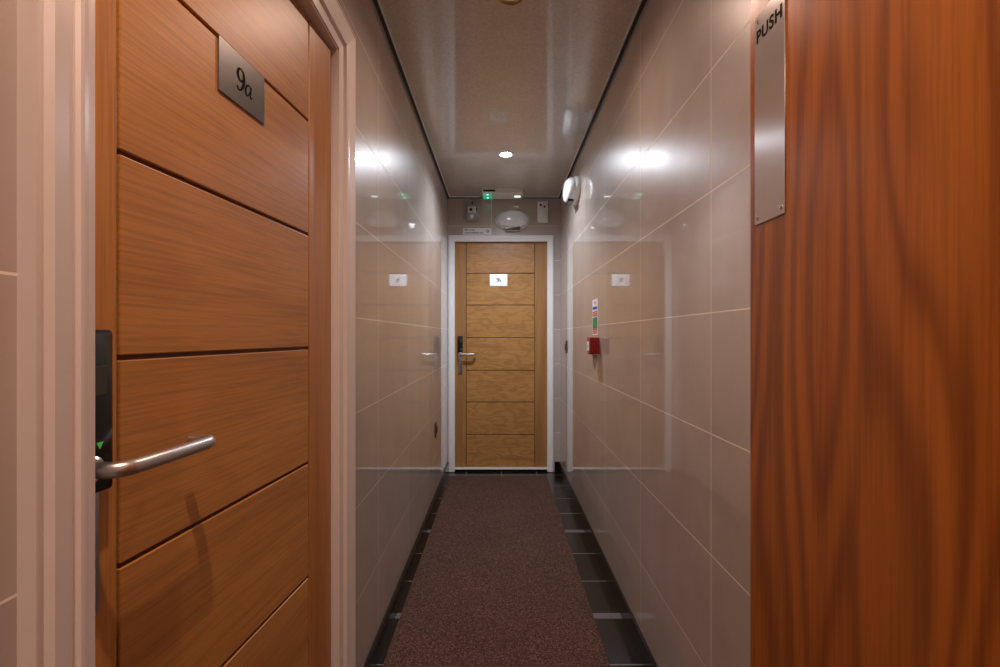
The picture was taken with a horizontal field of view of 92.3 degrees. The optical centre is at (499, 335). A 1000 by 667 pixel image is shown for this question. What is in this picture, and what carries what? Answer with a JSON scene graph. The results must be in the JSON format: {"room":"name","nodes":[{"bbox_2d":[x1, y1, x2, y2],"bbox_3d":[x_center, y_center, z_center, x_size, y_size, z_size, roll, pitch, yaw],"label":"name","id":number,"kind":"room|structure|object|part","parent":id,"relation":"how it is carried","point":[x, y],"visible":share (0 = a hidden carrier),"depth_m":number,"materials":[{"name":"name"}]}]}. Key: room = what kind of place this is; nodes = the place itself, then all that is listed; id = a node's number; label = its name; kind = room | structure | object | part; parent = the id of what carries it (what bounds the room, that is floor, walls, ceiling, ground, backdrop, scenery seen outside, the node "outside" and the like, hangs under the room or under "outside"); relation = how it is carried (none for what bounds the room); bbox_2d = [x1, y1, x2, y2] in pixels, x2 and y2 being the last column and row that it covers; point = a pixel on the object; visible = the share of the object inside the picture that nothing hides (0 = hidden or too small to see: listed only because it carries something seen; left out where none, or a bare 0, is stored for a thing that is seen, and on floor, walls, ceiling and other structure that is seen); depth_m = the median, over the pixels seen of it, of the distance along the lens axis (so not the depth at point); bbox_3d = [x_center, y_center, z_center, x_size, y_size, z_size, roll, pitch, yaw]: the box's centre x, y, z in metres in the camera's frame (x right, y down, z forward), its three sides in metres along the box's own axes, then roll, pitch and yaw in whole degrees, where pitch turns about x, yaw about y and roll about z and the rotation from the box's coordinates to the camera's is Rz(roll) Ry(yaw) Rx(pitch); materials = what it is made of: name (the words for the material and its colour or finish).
{"room":"hotel corridor","nodes":[
{"label":"hotel corridor","id":0,"kind":"room"},
{"bbox_2d":[0,0,447,666],"bbox_3d":[-0.515,-0.013,1.000,0.120,2.405,6.400,0,0,0],"label":"wall","id":1,"kind":"structure","parent":0,"point":[402,199],"depth_m":1.83,"materials":[{"name":"beige tile"}]},
{"bbox_2d":[17,0,355,666],"bbox_3d":[-0.501,0.142,0.953,0.138,2.095,1.001,0,0,0],"label":"door frame","id":2,"kind":"structure","parent":1,"relation":"attached to","point":[56,38],"depth_m":0.48,"materials":[{"name":"white paint"}]},
{"bbox_2d":[95,0,330,666],"bbox_3d":[-0.481,0.185,0.922,0.121,1.950,0.800,0,0,5],"label":"door","id":3,"kind":"structure","parent":1,"relation":"in","point":[213,117],"depth_m":0.83,"materials":[{"name":"brown wood"}]},
{"bbox_3d":[-0.519,0.270,0.585,0.010,0.170,0.058,0,0,4],"label":"lock plate","id":4,"kind":"part","parent":3,"relation":"part of","materials":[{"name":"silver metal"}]},
{"bbox_3d":[-0.469,0.163,0.665,0.057,0.020,0.188,0,0,5],"label":"lever handle","id":5,"kind":"part","parent":3,"relation":"part of","materials":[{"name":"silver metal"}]},
{"bbox_3d":[-0.501,0.457,0.924,0.007,0.276,0.540,0,0,5],"label":"panel","id":6,"kind":"part","parent":3,"relation":"part of","materials":[{"name":"brown wood"}]},
{"bbox_3d":[-0.501,0.172,0.924,0.007,0.278,0.540,0,0,5],"label":"panel","id":7,"kind":"part","parent":3,"relation":"part of","materials":[{"name":"brown wood"}]},
{"bbox_3d":[-0.501,-0.111,0.924,0.007,0.275,0.540,0,0,5],"label":"panel","id":8,"kind":"part","parent":3,"relation":"part of","materials":[{"name":"brown wood"}]},
{"bbox_3d":[-0.501,-0.394,0.924,0.007,0.276,0.540,0,0,5],"label":"panel","id":9,"kind":"part","parent":3,"relation":"part of","materials":[{"name":"brown wood"}]},
{"bbox_3d":[-0.496,-0.487,0.925,0.003,0.098,0.143,0,0,5],"label":"number plate","id":10,"kind":"part","parent":3,"relation":"part of","materials":[{"name":"silver metal"}]},
{"bbox_3d":[-0.501,-0.664,0.924,0.007,0.252,0.540,0,0,5],"label":"panel","id":11,"kind":"part","parent":3,"relation":"part of","materials":[{"name":"brown wood"}]},
{"bbox_3d":[-0.501,0.739,0.924,0.007,0.275,0.540,0,0,5],"label":"panel","id":12,"kind":"part","parent":3,"relation":"part of","materials":[{"name":"brown wood"}]},
{"bbox_2d":[363,462,448,666],"bbox_3d":[-0.450,1.144,2.830,0.010,0.092,2.740,0,0,0],"label":"baseboard","id":13,"kind":"structure","parent":1,"relation":"attached to","point":[374,654],"depth_m":2.17,"materials":[{"name":"black"}]},
{"bbox_2d":[435,421,437,437],"bbox_3d":[-0.449,0.660,3.390,0.012,0.100,0.086,0,0,0],"label":"socket plate","id":14,"kind":"object","parent":1,"relation":"attached to","point":[436,426],"visible":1,"depth_m":3.38,"materials":[{"name":"brown metal"}]},
{"bbox_3d":[-0.451,0.660,3.390,0.008,0.100,0.086,0,0,0],"label":"plate","id":15,"kind":"part","parent":14,"relation":"part of","materials":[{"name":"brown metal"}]},
{"bbox_2d":[448,198,559,471],"bbox_3d":[0.035,-0.013,4.260,1.220,2.405,0.120,0,0,0],"label":"wall","id":16,"kind":"structure","parent":0,"point":[489,209],"depth_m":4.20,"materials":[{"name":"beige tile"}]},
{"bbox_2d":[466,201,478,221],"bbox_3d":[-0.240,-1.085,4.175,0.112,0.178,0.050,0,0,0],"label":"fire alarm","id":17,"kind":"object","parent":16,"relation":"attached to","point":[472,207],"visible":1,"depth_m":4.16,"materials":[{"name":"grey plastic"}]},
{"bbox_2d":[463,228,490,234],"bbox_3d":[-0.200,-0.916,4.199,0.248,0.058,0.003,0,0,0],"label":"sign","id":18,"kind":"object","parent":16,"relation":"attached to","point":[466,231],"visible":1,"depth_m":4.20,"materials":[{"name":"white"}]},
{"bbox_2d":[455,243,546,466],"bbox_3d":[0.009,0.167,4.218,0.810,1.978,0.113,0,0,0],"label":"door","id":19,"kind":"structure","parent":16,"relation":"in","point":[501,288],"depth_m":4.23,"materials":[{"name":"brown wood"}]},
{"bbox_3d":[-0.349,0.234,4.225,0.036,0.192,0.010,0,0,0],"label":"lock plate","id":20,"kind":"part","parent":19,"relation":"part of","materials":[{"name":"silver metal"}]},
{"bbox_3d":[-0.283,0.160,4.186,0.152,0.020,0.049,0,0,0],"label":"lever handle","id":21,"kind":"part","parent":19,"relation":"part of","materials":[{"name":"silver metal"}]},
{"bbox_3d":[-0.013,-0.492,4.228,0.155,0.105,0.003,0,0,0],"label":"number plate","id":22,"kind":"part","parent":19,"relation":"part of","materials":[{"name":"silver metal"}]},
{"bbox_3d":[0.004,1.014,4.234,0.597,0.284,0.007,0,0,0],"label":"panel","id":23,"kind":"part","parent":19,"relation":"part of","materials":[{"name":"brown wood"}]},
{"bbox_3d":[0.004,0.726,4.234,0.597,0.280,0.007,0,0,0],"label":"panel","id":24,"kind":"part","parent":19,"relation":"part of","materials":[{"name":"brown wood"}]},
{"bbox_3d":[0.004,0.443,4.234,0.597,0.272,0.007,0,0,0],"label":"panel","id":25,"kind":"part","parent":19,"relation":"part of","materials":[{"name":"brown wood"}]},
{"bbox_3d":[0.004,0.160,4.234,0.597,0.279,0.007,0,0,0],"label":"panel","id":26,"kind":"part","parent":19,"relation":"part of","materials":[{"name":"brown wood"}]},
{"bbox_3d":[0.004,-0.128,4.234,0.597,0.282,0.007,0,0,0],"label":"panel","id":27,"kind":"part","parent":19,"relation":"part of","materials":[{"name":"brown wood"}]},
{"bbox_3d":[0.004,-0.412,4.234,0.597,0.273,0.007,0,0,0],"label":"panel","id":28,"kind":"part","parent":19,"relation":"part of","materials":[{"name":"brown wood"}]},
{"bbox_3d":[0.004,-0.689,4.234,0.597,0.266,0.007,0,0,0],"label":"panel","id":29,"kind":"part","parent":19,"relation":"part of","materials":[{"name":"brown wood"}]},
{"bbox_2d":[448,235,553,471],"bbox_3d":[0.007,0.152,4.248,0.921,2.065,0.133,0,0,0],"label":"door frame","id":30,"kind":"structure","parent":16,"relation":"attached to","point":[452,239],"depth_m":4.18,"materials":[{"name":"white paint"}]},
{"bbox_2d":[495,210,529,230],"bbox_3d":[0.109,-1.008,4.154,0.304,0.180,0.092,0,0,0],"label":"light","id":31,"kind":"object","parent":16,"relation":"attached to","point":[509,220],"visible":1,"depth_m":4.12,"materials":[{"name":"white plastic"}]},
{"bbox_2d":[537,201,547,222],"bbox_3d":[0.372,-1.080,4.184,0.092,0.182,0.032,0,0,0],"label":"sensor","id":32,"kind":"object","parent":16,"relation":"attached to","point":[542,206],"visible":1,"depth_m":4.17,"materials":[{"name":"white plastic"}]},
{"bbox_2d":[555,462,558,471],"bbox_3d":[0.496,1.144,4.195,0.037,0.092,0.010,0,0,0],"label":"baseboard","id":33,"kind":"structure","parent":16,"relation":"attached to","point":[556,463],"depth_m":4.19,"materials":[{"name":"black"}]},
{"bbox_2d":[376,472,642,666],"bbox_3d":[0.035,1.240,1.000,1.220,0.100,6.640,0,0,0],"label":"floor","id":34,"kind":"structure","parent":0,"point":[620,650],"depth_m":2.34,"materials":[{"name":"black tile"}]},
{"bbox_2d":[382,476,609,666],"bbox_3d":[-0.013,1.185,1.073,0.817,0.007,5.945,0,0,0],"label":"carpet runner","id":35,"kind":"object","parent":34,"relation":"on","point":[497,582],"visible":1,"depth_m":2.23,"materials":[{"name":"brown carpet"}]},
{"bbox_2d":[455,470,546,471],"bbox_3d":[0.009,1.180,4.253,0.810,0.020,0.094,0,0,0],"label":"threshold","id":36,"kind":"object","parent":34,"relation":"on","point":[455,470],"visible":0.43,"depth_m":4.21,"materials":[{"name":"black"}]},
{"bbox_2d":[455,467,546,469],"bbox_3d":[0.009,1.164,4.252,0.810,0.012,0.096,0,0,0],"label":"threshold","id":37,"kind":"object","parent":36,"relation":"on","point":[456,468],"visible":0.56,"depth_m":4.20,"materials":[{"name":"white paint"}]},
{"bbox_2d":[427,530,584,532],"bbox_3d":[0.035,1.189,2.925,0.957,0.001,0.040,0,0,0],"label":"floor strip","id":38,"kind":"object","parent":34,"relation":"on","point":[428,531],"visible":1,"depth_m":2.92,"materials":[{"name":"grey metal"}]},
{"bbox_2d":[395,613,621,618],"bbox_3d":[0.035,1.189,2.040,0.957,0.001,0.040,0,0,0],"label":"floor strip","id":39,"kind":"object","parent":34,"relation":"on","point":[596,615],"visible":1,"depth_m":2.03,"materials":[{"name":"grey metal"}]},
{"bbox_2d":[380,0,639,195],"bbox_3d":[0.035,-1.265,1.000,1.220,0.100,6.640,0,0,0],"label":"ceiling","id":40,"kind":"structure","parent":0,"point":[486,78],"depth_m":2.27,"materials":[{"name":"white paint"}]},
{"bbox_2d":[482,188,522,198],"bbox_3d":[0.022,-1.193,4.029,0.336,0.044,0.186,0,0,0],"label":"emergency light","id":41,"kind":"object","parent":40,"relation":"attached to","point":[488,193],"visible":1,"depth_m":3.96,"materials":[{"name":"beige plastic"}]},
{"bbox_2d":[497,150,514,157],"bbox_3d":[0.040,-1.210,3.200,0.116,0.010,0.116,0,0,0],"label":"recessed light","id":42,"kind":"object","parent":40,"relation":"in","point":[504,154],"visible":1,"depth_m":3.19,"materials":[{"name":"white plastic"}]},
{"bbox_2d":[498,0,523,5],"bbox_3d":[0.040,-1.210,1.700,0.116,0.010,0.116,0,0,0],"label":"recessed light","id":43,"kind":"object","parent":40,"relation":"in","point":[505,2],"visible":1,"depth_m":1.74,"materials":[{"name":"gold metal"}]},
{"bbox_2d":[560,0,749,666],"bbox_3d":[0.585,-0.013,1.000,0.120,2.405,6.400,0,0,0],"label":"wall","id":44,"kind":"structure","parent":0,"point":[655,437],"depth_m":1.50,"materials":[{"name":"beige tile"}]},
{"bbox_2d":[373,0,645,198],"bbox_3d":[0.035,-1.209,1.000,0.980,0.012,6.400,0,0,0],"label":"trim","id":45,"kind":"structure","parent":44,"relation":"attached to","point":[643,2],"depth_m":2.29,"materials":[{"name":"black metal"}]},
{"bbox_2d":[563,176,580,205],"bbox_3d":[0.478,-0.985,3.260,0.092,0.180,0.304,0,0,0],"label":"light","id":46,"kind":"object","parent":44,"relation":"attached to","point":[572,185],"visible":1,"depth_m":3.16,"materials":[{"name":"white plastic"}]},
{"bbox_2d":[563,177,575,203],"bbox_3d":[0.465,-0.985,3.260,0.064,0.167,0.285,0,0,0],"label":"diffuser","id":47,"kind":"object","parent":46,"relation":"attached to","point":[569,188],"depth_m":3.17,"materials":[{"name":"white plastic"}]},
{"bbox_2d":[587,337,599,354],"bbox_3d":[0.498,0.052,2.575,0.054,0.092,0.090,0,0,0],"label":"fire alarm","id":48,"kind":"object","parent":44,"relation":"attached to","point":[593,343],"visible":1,"depth_m":2.53,"materials":[{"name":"red plastic"}]},
{"bbox_2d":[592,354,596,368],"bbox_3d":[0.509,0.136,2.584,0.024,0.085,0.011,0,0,0],"label":"key","id":49,"kind":"object","parent":48,"relation":"hanging from","point":[594,356],"visible":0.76,"depth_m":2.58,"materials":[{"name":"beige metal"}]},
{"bbox_2d":[592,298,597,334],"bbox_3d":[0.524,-0.103,2.645,0.002,0.198,0.148,0,0,0],"label":"notice","id":50,"kind":"object","parent":44,"relation":"attached to","point":[594,302],"visible":1,"depth_m":2.63,"materials":[{"name":"white"}]},
{"bbox_3d":[0.523,-0.072,2.645,0.001,0.062,0.124,0,0,0],"label":"green panel","id":51,"kind":"part","parent":50,"relation":"part of","materials":[{"name":"green"}]},
{"bbox_2d":[559,462,657,666],"bbox_3d":[0.520,1.144,1.000,0.010,0.092,6.400,0,0,0],"label":"baseboard","id":52,"kind":"structure","parent":44,"relation":"attached to","point":[645,655],"depth_m":2.16,"materials":[{"name":"black"}]},
{"bbox_2d":[750,0,999,666],"bbox_3d":[0.396,0.191,0.306,0.048,1.982,0.832,0,0,0],"label":"door","id":53,"kind":"structure","parent":44,"relation":"in","point":[875,124],"depth_m":0.48,"materials":[{"name":"red wood"}]},
{"bbox_3d":[0.375,-0.314,0.668,0.002,0.303,0.075,0,0,0],"label":"push plate","id":54,"kind":"part","parent":53,"relation":"part of","materials":[{"name":"silver metal"}]}
]}

